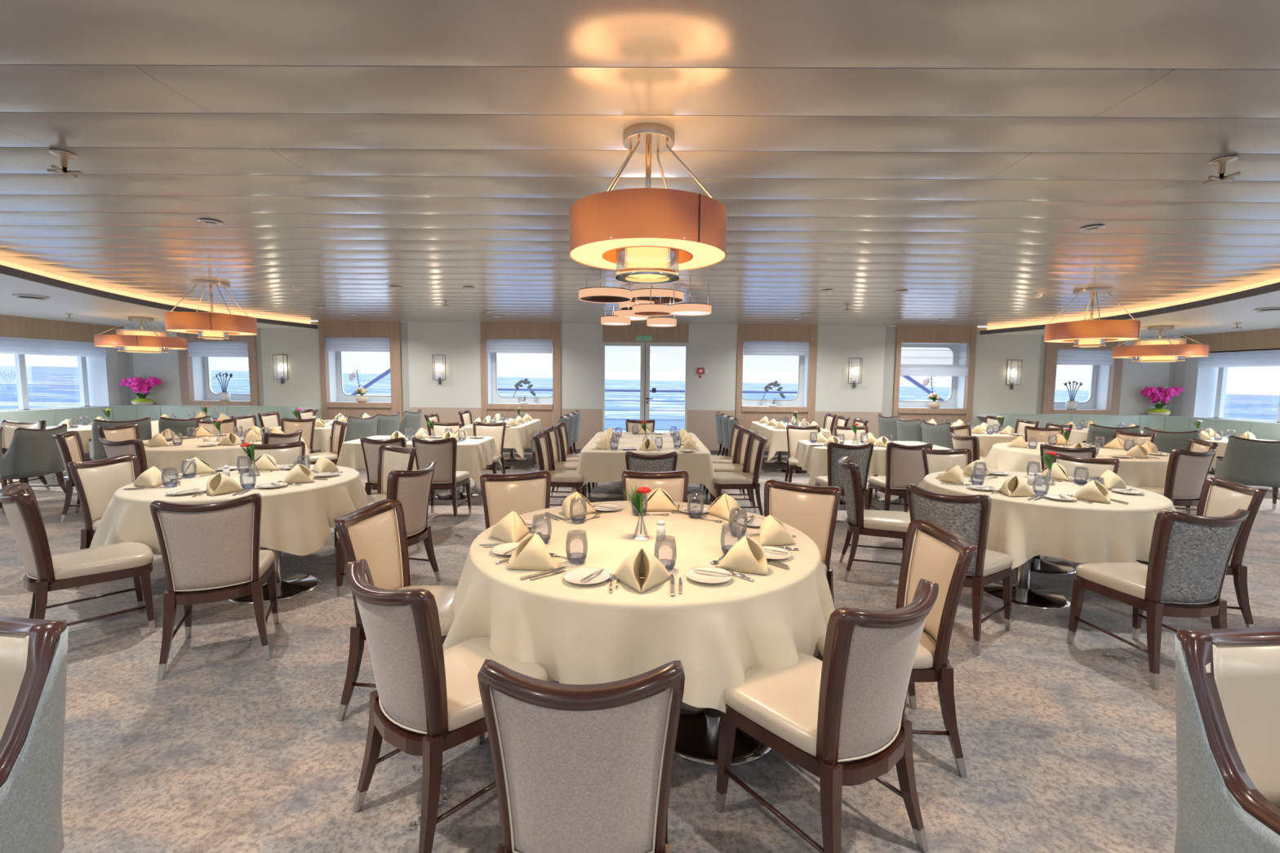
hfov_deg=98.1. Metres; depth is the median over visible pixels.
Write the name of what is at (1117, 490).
plate
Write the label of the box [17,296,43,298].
grille
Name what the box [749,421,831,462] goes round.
tablecloth
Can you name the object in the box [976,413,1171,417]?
trim
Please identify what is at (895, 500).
dining table
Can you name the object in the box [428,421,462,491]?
chair
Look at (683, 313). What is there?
diffuser
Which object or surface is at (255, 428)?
napkin
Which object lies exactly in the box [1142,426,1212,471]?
armchair
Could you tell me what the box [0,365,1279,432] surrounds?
sea
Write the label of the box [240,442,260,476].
bud vase
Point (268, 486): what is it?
plate
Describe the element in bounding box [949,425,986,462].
chair
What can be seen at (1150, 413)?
bowl
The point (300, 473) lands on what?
napkin
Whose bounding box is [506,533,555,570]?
napkin
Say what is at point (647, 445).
napkin
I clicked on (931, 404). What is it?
bowl
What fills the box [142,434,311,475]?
tablecloth
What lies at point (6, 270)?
trim
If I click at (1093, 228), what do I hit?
recessed light
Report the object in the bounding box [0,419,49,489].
armchair
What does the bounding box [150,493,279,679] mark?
chair
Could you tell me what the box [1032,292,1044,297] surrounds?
smoke detector
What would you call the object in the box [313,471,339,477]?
plate
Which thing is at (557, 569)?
knife
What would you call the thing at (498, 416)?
napkin
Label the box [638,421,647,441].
bud vase
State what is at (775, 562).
knife
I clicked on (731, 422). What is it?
armchair
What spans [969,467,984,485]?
tumbler
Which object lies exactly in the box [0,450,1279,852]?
floor
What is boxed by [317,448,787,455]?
baseboard
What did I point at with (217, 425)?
bud vase
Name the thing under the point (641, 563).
napkin
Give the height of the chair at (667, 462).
0.952 m
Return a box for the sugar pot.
[203,436,210,441]
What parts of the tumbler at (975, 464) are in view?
glass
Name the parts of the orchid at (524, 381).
stem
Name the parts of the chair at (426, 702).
leg, panel, frame, seat rail, leg, seat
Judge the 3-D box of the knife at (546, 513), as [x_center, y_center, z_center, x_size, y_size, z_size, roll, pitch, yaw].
[-0.506,0.543,3.351,0.018,0.008,0.234,-4,7,-41]
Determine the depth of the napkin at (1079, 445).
6.47 m
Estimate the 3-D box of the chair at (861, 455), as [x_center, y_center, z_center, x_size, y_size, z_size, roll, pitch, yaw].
[2.252,0.624,6.167,0.493,0.952,0.639,1,5,3]
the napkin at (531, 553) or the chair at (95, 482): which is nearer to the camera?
the napkin at (531, 553)
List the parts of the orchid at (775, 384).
stem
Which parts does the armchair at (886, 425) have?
wood trim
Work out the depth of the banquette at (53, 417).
11.24 m
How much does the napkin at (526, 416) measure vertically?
0.134 m
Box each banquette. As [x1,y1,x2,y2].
[0,404,297,461]
[998,413,1279,475]
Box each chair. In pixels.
[0,483,155,633]
[52,431,85,522]
[67,454,140,588]
[97,423,140,441]
[98,437,147,474]
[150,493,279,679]
[195,418,236,435]
[230,414,257,434]
[246,440,305,464]
[257,411,280,433]
[262,429,302,444]
[280,417,315,453]
[297,408,321,452]
[306,420,348,465]
[333,444,421,555]
[333,499,457,721]
[336,462,441,596]
[345,559,547,852]
[360,436,406,495]
[411,436,471,524]
[423,413,439,435]
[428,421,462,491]
[457,409,472,426]
[462,421,506,490]
[477,658,684,852]
[480,470,551,529]
[530,432,585,506]
[542,426,591,498]
[553,422,597,493]
[621,470,688,502]
[625,418,654,432]
[625,451,677,471]
[699,425,746,496]
[705,429,756,508]
[711,435,768,515]
[715,578,938,852]
[764,479,841,604]
[784,424,820,482]
[813,520,977,777]
[814,441,874,510]
[822,413,837,435]
[833,415,849,435]
[834,425,877,497]
[837,456,910,580]
[852,418,868,426]
[867,442,933,512]
[906,483,1013,655]
[921,448,972,475]
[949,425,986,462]
[950,432,999,471]
[984,415,1004,431]
[1014,418,1039,434]
[1024,426,1063,442]
[1031,453,1119,559]
[1040,443,1097,470]
[1045,422,1073,439]
[1066,508,1250,689]
[1112,430,1155,448]
[1136,448,1217,507]
[1136,477,1268,627]
[1174,439,1219,514]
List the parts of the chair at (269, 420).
backrest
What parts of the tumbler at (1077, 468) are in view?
glass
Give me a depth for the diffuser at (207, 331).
6.91 m
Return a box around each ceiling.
[0,0,1279,326]
[0,273,312,328]
[986,290,1279,336]
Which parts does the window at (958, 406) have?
sill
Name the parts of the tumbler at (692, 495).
glass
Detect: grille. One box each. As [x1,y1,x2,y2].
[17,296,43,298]
[1258,308,1279,311]
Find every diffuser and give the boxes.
[96,345,187,349]
[165,328,257,335]
[569,237,724,270]
[602,322,628,324]
[627,316,646,319]
[648,324,675,326]
[671,311,710,315]
[1045,337,1137,342]
[1114,355,1206,358]
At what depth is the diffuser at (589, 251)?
2.57 m
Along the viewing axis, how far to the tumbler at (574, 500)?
3.20 m
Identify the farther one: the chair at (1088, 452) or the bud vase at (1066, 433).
the bud vase at (1066, 433)
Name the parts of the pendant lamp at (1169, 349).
lamp shade, rod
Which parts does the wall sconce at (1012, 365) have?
arm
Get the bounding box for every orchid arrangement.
[120,376,161,404]
[348,369,371,402]
[1140,386,1184,415]
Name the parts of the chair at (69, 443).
panel, leg, frame, backrest, leg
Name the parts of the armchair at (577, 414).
leg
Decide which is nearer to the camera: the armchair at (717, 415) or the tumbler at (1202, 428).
the tumbler at (1202, 428)
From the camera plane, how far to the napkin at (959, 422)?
10.41 m
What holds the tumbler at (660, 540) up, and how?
on the tablecloth at (580, 634)
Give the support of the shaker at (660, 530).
on the tablecloth at (580, 634)
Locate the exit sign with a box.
[635,335,651,341]
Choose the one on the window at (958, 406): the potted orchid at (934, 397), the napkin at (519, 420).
the potted orchid at (934, 397)
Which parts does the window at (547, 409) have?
sill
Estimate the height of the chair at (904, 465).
0.952 m
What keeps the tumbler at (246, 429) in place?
on the tablecloth at (166, 456)
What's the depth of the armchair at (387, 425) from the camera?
9.70 m
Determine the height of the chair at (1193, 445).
0.952 m
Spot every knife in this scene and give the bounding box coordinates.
[123,486,163,489]
[127,487,157,490]
[175,488,198,493]
[231,488,245,495]
[479,542,501,545]
[503,546,516,554]
[520,566,567,579]
[529,570,565,580]
[545,511,567,520]
[580,568,604,582]
[592,505,616,508]
[670,573,674,595]
[679,577,682,593]
[693,569,733,576]
[763,548,787,554]
[766,559,788,566]
[767,561,789,569]
[940,482,971,484]
[1110,499,1128,504]
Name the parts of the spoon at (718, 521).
handle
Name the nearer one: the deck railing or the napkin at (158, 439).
the napkin at (158, 439)
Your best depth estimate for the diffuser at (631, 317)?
7.49 m
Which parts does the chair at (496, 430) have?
backrest, frame, seat rail, leg, seat, leg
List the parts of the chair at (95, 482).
leg, seat rail, seat, frame, backrest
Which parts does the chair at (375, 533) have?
leg, frame, backrest, seat rail, seat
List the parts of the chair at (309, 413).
frame, backrest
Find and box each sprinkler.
[46,148,82,177]
[64,313,73,319]
[1203,155,1240,184]
[1232,322,1242,328]
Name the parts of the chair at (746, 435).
seat, backrest, frame, leg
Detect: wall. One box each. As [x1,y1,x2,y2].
[0,315,129,405]
[130,321,1172,426]
[407,321,885,450]
[1171,328,1279,416]
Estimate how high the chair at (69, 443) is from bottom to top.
0.952 m
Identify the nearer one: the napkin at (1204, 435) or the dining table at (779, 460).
the napkin at (1204, 435)
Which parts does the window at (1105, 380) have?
sill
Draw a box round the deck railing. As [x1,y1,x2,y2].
[497,387,797,430]
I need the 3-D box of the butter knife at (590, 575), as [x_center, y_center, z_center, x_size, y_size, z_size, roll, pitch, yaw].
[-0.196,0.618,2.317,0.013,0.006,0.175,3,6,27]
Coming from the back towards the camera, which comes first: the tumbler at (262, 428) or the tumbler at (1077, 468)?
the tumbler at (262, 428)
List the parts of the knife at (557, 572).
handle, blade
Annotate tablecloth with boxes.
[45,424,92,453]
[89,464,368,555]
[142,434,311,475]
[151,417,231,437]
[266,419,334,452]
[336,435,504,486]
[442,500,835,713]
[462,418,542,458]
[570,431,716,497]
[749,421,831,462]
[787,440,950,485]
[917,470,1177,568]
[970,426,1025,457]
[984,442,1177,506]
[1068,426,1142,443]
[1201,436,1273,469]
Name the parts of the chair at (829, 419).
backrest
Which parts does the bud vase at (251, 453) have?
vase glass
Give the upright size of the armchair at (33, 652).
0.963 m
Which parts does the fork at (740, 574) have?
handle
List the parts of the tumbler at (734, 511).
glass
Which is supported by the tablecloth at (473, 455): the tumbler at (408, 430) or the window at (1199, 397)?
the tumbler at (408, 430)
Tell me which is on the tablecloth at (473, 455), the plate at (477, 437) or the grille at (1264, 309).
the plate at (477, 437)
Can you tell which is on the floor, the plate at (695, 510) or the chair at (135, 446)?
the chair at (135, 446)
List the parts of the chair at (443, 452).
leg, panel, frame, seat rail, seat, leg, leg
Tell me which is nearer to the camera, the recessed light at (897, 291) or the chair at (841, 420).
the recessed light at (897, 291)
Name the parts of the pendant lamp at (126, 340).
rod, lamp shade, rod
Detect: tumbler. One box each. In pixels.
[69,418,78,428]
[80,416,88,425]
[161,466,178,487]
[162,430,173,441]
[172,432,182,445]
[181,459,196,478]
[186,426,196,438]
[188,411,195,418]
[211,412,217,419]
[234,426,243,436]
[235,431,245,442]
[236,455,250,472]
[239,468,256,488]
[244,428,253,436]
[260,426,269,435]
[292,460,306,468]
[297,454,310,468]
[404,427,412,438]
[407,429,415,440]
[444,427,452,433]
[457,430,466,440]
[490,415,496,422]
[531,513,551,544]
[565,529,587,564]
[569,497,586,524]
[609,437,618,450]
[612,431,619,443]
[614,426,622,437]
[631,424,638,434]
[631,491,647,515]
[653,535,676,571]
[654,436,662,448]
[670,426,676,436]
[672,431,679,441]
[673,435,681,448]
[687,493,703,519]
[720,523,741,554]
[728,507,747,537]
[809,431,817,443]
[836,433,844,444]
[860,432,867,443]
[884,434,893,442]
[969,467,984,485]
[973,462,986,479]
[986,425,994,434]
[991,424,999,433]
[1026,461,1040,475]
[1027,436,1037,448]
[1032,475,1048,496]
[1048,434,1057,444]
[1073,466,1088,484]
[1075,422,1083,430]
[1080,420,1087,427]
[1087,476,1104,485]
[1088,442,1099,455]
[1094,436,1104,448]
[1124,439,1134,450]
[1128,443,1140,449]
[1200,427,1209,435]
[1213,431,1222,440]
[1226,429,1235,439]
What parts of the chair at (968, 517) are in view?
panel, frame, leg, seat rail, seat, leg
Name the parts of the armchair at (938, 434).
wood trim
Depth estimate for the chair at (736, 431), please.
7.69 m
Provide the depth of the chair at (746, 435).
7.04 m
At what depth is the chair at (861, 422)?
9.57 m
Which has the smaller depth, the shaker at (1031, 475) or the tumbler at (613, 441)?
the shaker at (1031, 475)
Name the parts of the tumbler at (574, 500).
glass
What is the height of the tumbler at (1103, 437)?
0.142 m
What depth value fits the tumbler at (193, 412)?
10.41 m
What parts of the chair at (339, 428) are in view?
seat rail, seat, backrest, frame, panel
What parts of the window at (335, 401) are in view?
sill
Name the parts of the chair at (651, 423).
backrest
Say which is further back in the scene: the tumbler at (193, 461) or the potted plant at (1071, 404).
the potted plant at (1071, 404)
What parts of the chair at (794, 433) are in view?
leg, leg, seat, seat rail, backrest, frame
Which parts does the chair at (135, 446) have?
panel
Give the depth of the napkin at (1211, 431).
8.91 m
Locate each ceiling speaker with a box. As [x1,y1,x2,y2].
[12,293,48,301]
[1253,306,1279,312]
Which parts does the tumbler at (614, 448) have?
glass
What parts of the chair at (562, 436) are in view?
panel, frame, backrest, seat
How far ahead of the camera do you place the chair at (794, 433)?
8.10 m
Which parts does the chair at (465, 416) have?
backrest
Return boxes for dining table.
[52,474,68,479]
[228,546,321,604]
[370,486,479,500]
[483,448,527,470]
[674,702,771,765]
[764,451,807,474]
[839,495,908,505]
[982,555,1075,609]
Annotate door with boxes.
[602,342,645,431]
[644,342,688,431]
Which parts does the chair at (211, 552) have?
leg, leg, panel, frame, seat rail, seat, leg, leg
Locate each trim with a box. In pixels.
[0,264,317,328]
[124,321,1178,417]
[128,404,319,410]
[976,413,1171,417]
[980,282,1279,334]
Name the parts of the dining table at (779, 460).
plate, plate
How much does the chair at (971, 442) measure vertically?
0.952 m
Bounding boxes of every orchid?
[512,377,535,404]
[762,380,785,406]
[922,376,942,408]
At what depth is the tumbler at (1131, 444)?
6.48 m
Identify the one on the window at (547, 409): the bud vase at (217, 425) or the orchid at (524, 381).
the orchid at (524, 381)
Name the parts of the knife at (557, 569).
handle, blade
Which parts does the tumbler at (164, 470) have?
glass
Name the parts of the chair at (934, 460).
backrest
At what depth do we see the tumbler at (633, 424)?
8.36 m
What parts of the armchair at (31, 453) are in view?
leg, seat rail, wood trim, leg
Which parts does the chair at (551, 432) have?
frame, backrest, seat, leg, leg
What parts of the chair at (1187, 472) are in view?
seat, seat rail, frame, panel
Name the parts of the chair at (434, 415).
backrest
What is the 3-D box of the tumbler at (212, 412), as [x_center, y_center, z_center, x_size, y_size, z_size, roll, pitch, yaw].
[-7.922,-0.196,10.346,0.101,0.142,0.100,1,5,1]
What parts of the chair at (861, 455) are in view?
seat, seat rail, frame, panel, leg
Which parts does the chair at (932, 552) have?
seat, seat rail, leg, backrest, frame, leg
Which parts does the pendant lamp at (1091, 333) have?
rod, rod, lamp shade, stem, lamp shade, rod, rod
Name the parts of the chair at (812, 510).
backrest, seat, leg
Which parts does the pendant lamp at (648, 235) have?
rod, rod, lamp shade, lamp shade, stem, rod, rod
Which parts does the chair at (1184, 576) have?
leg, seat, leg, seat rail, leg, frame, panel, leg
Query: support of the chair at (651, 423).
on the floor
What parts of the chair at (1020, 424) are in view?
backrest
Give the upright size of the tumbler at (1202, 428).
0.142 m
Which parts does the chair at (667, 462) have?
panel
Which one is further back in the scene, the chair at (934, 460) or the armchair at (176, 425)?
the armchair at (176, 425)
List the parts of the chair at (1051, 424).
backrest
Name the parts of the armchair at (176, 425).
wood trim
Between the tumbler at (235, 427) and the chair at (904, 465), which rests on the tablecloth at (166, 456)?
the tumbler at (235, 427)
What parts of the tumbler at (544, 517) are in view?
glass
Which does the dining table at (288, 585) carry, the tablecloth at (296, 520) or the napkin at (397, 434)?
the tablecloth at (296, 520)
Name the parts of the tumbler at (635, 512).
glass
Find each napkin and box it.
[58,418,73,427]
[88,416,103,425]
[133,466,170,487]
[146,433,168,446]
[157,413,168,421]
[160,428,179,440]
[183,457,216,475]
[192,426,213,437]
[195,411,206,417]
[205,472,244,495]
[217,432,242,444]
[218,413,229,419]
[244,430,262,441]
[245,426,262,435]
[250,453,278,470]
[271,427,284,433]
[282,463,313,483]
[312,455,338,473]
[315,418,325,426]
[333,413,343,419]
[337,415,347,422]
[362,413,370,417]
[389,431,408,440]
[412,427,429,437]
[441,431,458,441]
[453,427,466,438]
[472,417,482,425]
[482,415,493,422]
[488,511,529,542]
[493,413,502,420]
[506,417,517,426]
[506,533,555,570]
[515,415,524,422]
[523,413,532,420]
[561,491,595,519]
[595,437,610,448]
[598,431,612,442]
[603,426,614,436]
[612,547,671,593]
[637,426,651,434]
[639,438,657,450]
[642,487,679,511]
[679,427,688,436]
[681,432,694,442]
[683,438,697,449]
[706,493,740,520]
[718,535,768,574]
[759,416,768,422]
[759,515,795,546]
[767,418,777,426]
[774,421,786,428]
[790,416,799,422]
[800,418,809,426]
[809,421,818,426]
[813,431,827,442]
[823,435,839,445]
[862,432,877,442]
[873,435,888,447]
[928,418,936,423]
[938,465,964,484]
[951,422,959,426]
[955,419,965,425]
[963,459,990,477]
[971,425,983,433]
[978,422,989,430]
[998,475,1035,496]
[1000,426,1014,434]
[1008,435,1026,447]
[1040,462,1070,480]
[1051,434,1071,444]
[1066,421,1074,429]
[1071,442,1085,448]
[1072,480,1111,503]
[1083,420,1095,427]
[1094,470,1126,489]
[1104,437,1124,449]
[1124,444,1148,458]
[1140,440,1157,453]
[1200,430,1211,439]
[1204,427,1220,436]
[1238,431,1256,439]
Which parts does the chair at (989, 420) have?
backrest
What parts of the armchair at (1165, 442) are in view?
wood trim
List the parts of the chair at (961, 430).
frame, backrest, seat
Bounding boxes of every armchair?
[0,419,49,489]
[0,429,5,514]
[0,616,68,852]
[1,423,67,494]
[88,417,151,460]
[158,415,211,436]
[329,414,377,441]
[376,412,399,435]
[399,408,422,435]
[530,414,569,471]
[539,412,574,453]
[551,410,580,453]
[715,411,728,456]
[721,413,729,456]
[727,415,764,474]
[878,413,898,440]
[896,417,922,442]
[921,419,952,448]
[1082,423,1141,445]
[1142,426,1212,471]
[1174,626,1279,852]
[1214,435,1279,509]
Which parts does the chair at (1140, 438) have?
backrest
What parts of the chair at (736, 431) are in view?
seat, backrest, frame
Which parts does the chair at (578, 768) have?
leg, leg, leg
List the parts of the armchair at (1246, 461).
wood trim, seat rail, leg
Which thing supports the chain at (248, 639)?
on the floor
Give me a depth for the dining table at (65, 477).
8.48 m
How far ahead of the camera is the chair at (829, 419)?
11.02 m
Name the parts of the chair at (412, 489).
leg, seat rail, frame, panel, leg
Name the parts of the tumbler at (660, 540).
glass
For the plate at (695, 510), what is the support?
on the tablecloth at (580, 634)
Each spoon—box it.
[549,552,567,559]
[580,515,599,522]
[643,513,669,515]
[696,516,722,522]
[711,553,726,564]
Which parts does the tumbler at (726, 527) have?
glass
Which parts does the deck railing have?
handrail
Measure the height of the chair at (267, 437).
0.952 m
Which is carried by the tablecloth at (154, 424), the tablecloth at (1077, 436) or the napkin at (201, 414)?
the napkin at (201, 414)
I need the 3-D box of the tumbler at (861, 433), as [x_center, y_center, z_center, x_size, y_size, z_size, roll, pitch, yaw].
[3.026,0.154,7.497,0.101,0.142,0.100,1,5,1]
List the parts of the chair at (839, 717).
leg, seat, seat rail, leg, frame, panel, leg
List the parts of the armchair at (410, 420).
wood trim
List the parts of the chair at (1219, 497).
seat rail, seat, backrest, frame, leg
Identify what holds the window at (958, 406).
in the wall at (302, 388)
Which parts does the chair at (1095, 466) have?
backrest, frame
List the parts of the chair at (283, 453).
backrest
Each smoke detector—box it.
[290,284,302,290]
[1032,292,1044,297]
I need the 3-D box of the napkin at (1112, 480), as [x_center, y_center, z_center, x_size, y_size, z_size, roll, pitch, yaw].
[3.808,0.420,4.462,0.188,0.143,0.256,2,5,15]
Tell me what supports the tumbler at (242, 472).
on the tablecloth at (296, 520)
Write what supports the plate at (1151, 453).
on the tablecloth at (1134, 472)
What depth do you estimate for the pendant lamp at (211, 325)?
6.76 m
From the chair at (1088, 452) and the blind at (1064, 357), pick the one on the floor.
the chair at (1088, 452)
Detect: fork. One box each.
[191,490,205,497]
[495,558,510,564]
[608,573,614,593]
[715,566,747,577]
[731,573,754,582]
[782,547,799,551]
[1075,499,1093,504]
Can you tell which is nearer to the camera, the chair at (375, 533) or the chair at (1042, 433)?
the chair at (375, 533)
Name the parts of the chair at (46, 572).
panel, frame, leg, leg, seat rail, seat, leg, leg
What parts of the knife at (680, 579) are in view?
handle, blade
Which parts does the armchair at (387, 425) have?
wood trim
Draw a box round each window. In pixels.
[0,346,120,411]
[177,332,259,405]
[318,320,402,424]
[480,322,560,448]
[735,324,817,451]
[892,325,977,426]
[1040,341,1124,414]
[1181,356,1279,422]
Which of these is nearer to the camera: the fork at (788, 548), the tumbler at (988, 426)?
the fork at (788, 548)
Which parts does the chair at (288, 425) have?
backrest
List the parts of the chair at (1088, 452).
panel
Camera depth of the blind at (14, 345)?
10.30 m
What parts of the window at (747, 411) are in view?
sill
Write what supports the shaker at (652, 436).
on the tablecloth at (594, 465)
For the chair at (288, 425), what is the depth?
8.54 m
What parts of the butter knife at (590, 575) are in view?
handle, blade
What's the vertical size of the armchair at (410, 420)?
0.963 m
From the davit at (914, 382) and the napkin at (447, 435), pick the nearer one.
the napkin at (447, 435)
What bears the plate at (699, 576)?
on the tablecloth at (580, 634)
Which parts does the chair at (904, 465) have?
leg, seat, leg, seat rail, leg, frame, panel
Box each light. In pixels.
[0,259,311,324]
[197,218,223,226]
[389,286,401,288]
[462,286,475,288]
[820,289,833,292]
[894,290,907,293]
[986,277,1279,329]
[1079,225,1106,231]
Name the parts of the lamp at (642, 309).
rod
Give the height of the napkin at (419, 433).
0.134 m
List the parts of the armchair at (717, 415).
leg, leg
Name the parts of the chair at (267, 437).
panel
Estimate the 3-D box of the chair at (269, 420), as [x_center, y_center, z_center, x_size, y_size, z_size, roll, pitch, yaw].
[-6.336,0.229,9.807,0.639,0.952,0.493,1,5,1]
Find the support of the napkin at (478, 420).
on the tablecloth at (517, 437)
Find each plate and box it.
[164,488,200,495]
[167,475,181,480]
[196,444,217,446]
[213,433,228,435]
[213,466,237,471]
[256,482,288,488]
[282,465,307,469]
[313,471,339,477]
[470,435,484,438]
[491,542,519,555]
[523,518,540,528]
[563,567,610,584]
[593,503,622,511]
[620,446,636,449]
[679,448,696,452]
[679,506,708,514]
[685,566,732,583]
[737,517,764,527]
[762,546,791,559]
[807,443,822,445]
[966,484,995,490]
[989,471,1009,475]
[1043,493,1077,501]
[1109,454,1132,457]
[1111,488,1144,494]
[1148,452,1168,455]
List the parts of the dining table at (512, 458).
plate, plate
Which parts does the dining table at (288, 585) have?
plate, plate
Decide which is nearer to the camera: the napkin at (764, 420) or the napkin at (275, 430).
the napkin at (275, 430)
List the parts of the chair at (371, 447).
leg, seat rail, panel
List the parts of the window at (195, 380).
sill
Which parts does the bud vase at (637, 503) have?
vase glass, stem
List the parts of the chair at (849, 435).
backrest, frame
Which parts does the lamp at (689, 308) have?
rod, rod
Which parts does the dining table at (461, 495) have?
plate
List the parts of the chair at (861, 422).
backrest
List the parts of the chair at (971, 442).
panel, frame, seat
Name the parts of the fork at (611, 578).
handle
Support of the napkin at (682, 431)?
on the tablecloth at (594, 465)
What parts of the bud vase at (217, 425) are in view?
vase glass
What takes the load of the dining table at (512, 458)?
on the floor
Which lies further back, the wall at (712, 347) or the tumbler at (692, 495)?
the wall at (712, 347)
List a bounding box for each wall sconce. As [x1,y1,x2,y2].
[272,354,288,383]
[431,355,445,384]
[848,358,862,387]
[1005,360,1022,389]
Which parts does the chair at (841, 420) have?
backrest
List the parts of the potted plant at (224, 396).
pot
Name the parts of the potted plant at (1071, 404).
pot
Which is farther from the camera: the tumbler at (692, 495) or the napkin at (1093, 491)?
the napkin at (1093, 491)
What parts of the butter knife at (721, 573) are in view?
blade, handle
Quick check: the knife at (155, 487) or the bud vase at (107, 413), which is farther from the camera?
the bud vase at (107, 413)
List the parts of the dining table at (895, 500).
plate, plate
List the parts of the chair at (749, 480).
leg, seat, seat rail, leg, backrest, frame, leg, panel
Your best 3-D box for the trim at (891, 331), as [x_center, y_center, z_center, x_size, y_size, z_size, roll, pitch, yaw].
[0.131,-0.804,11.834,22.200,2.780,0.080,1,5,1]
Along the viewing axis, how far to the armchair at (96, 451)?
7.92 m
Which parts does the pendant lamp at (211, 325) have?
rod, rod, lamp shade, stem, lamp shade, rod, rod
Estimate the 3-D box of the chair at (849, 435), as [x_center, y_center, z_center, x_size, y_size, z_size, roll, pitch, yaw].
[3.063,0.481,7.931,0.493,0.952,0.639,1,5,3]
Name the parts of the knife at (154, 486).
handle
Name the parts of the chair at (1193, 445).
backrest, frame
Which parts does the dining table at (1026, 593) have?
plate, plate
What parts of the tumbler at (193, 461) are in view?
glass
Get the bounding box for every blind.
[0,336,106,357]
[187,342,248,357]
[325,337,389,351]
[486,339,552,353]
[743,342,809,355]
[900,350,968,376]
[1057,350,1114,364]
[1197,348,1279,368]
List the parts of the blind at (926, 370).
blind rod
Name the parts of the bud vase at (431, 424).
vase glass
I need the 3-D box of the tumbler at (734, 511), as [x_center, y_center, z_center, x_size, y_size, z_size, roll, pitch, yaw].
[0.529,0.517,2.989,0.101,0.142,0.100,1,5,1]
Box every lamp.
[93,316,188,353]
[164,279,257,339]
[568,122,727,284]
[578,270,631,302]
[600,302,630,325]
[612,296,648,320]
[619,296,655,309]
[628,284,684,304]
[632,284,671,315]
[646,296,676,327]
[669,278,711,315]
[1044,286,1141,347]
[1111,325,1209,362]
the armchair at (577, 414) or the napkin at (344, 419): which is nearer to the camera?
the napkin at (344, 419)
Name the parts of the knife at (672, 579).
handle, blade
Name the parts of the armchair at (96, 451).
wood trim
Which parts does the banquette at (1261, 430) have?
backrest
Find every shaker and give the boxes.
[222,465,230,476]
[422,431,426,439]
[650,435,654,443]
[656,520,665,537]
[862,436,866,444]
[1026,472,1034,485]
[1035,472,1042,485]
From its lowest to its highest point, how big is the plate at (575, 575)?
0.018 m
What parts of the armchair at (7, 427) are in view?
leg, wood trim, leg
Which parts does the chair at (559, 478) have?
panel, frame, backrest, seat, seat rail, leg, leg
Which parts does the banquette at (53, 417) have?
backrest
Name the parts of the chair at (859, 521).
leg, panel, frame, leg, seat rail, seat, leg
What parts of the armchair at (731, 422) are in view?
wood trim, leg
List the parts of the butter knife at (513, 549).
handle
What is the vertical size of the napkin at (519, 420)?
0.134 m
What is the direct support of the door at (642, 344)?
in the wall at (712, 347)
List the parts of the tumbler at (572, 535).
glass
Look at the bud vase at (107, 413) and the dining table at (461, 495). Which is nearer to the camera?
the dining table at (461, 495)
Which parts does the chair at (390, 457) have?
leg, seat, backrest, frame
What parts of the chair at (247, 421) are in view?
backrest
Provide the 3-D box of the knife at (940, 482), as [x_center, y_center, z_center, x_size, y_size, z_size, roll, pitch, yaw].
[2.595,0.470,4.549,0.234,0.008,0.018,2,5,15]
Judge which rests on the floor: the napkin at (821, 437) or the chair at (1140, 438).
the chair at (1140, 438)
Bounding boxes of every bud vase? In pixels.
[101,408,111,421]
[200,405,210,414]
[210,419,222,441]
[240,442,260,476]
[290,408,301,418]
[426,418,436,439]
[515,407,521,415]
[622,485,651,540]
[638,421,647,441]
[792,411,798,426]
[848,423,858,444]
[994,415,1002,432]
[1037,451,1056,485]
[1058,428,1071,448]
[1191,420,1202,431]
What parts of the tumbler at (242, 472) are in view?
glass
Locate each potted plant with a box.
[213,372,232,400]
[1062,380,1083,409]
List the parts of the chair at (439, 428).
frame, backrest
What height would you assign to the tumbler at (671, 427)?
0.142 m
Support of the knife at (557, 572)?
on the tablecloth at (580, 634)
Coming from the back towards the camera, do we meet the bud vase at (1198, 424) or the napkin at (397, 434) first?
the bud vase at (1198, 424)
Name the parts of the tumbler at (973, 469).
glass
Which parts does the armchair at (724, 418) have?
wood trim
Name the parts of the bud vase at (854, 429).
vase glass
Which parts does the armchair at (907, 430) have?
wood trim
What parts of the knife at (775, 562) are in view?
handle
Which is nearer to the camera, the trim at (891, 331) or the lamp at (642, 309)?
the lamp at (642, 309)
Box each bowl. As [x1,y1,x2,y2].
[130,401,154,404]
[355,395,368,402]
[711,560,718,564]
[927,401,941,408]
[1146,411,1170,415]
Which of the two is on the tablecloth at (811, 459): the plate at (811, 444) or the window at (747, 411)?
the plate at (811, 444)
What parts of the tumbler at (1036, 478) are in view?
glass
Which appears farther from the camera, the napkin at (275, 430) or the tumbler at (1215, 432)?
the tumbler at (1215, 432)
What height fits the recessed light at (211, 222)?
0.014 m
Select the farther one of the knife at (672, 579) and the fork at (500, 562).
the fork at (500, 562)
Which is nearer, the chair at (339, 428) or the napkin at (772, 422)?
the chair at (339, 428)
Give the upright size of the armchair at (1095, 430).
0.963 m
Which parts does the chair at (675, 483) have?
backrest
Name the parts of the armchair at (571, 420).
wood trim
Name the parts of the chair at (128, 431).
backrest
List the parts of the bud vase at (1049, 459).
vase glass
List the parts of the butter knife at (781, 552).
handle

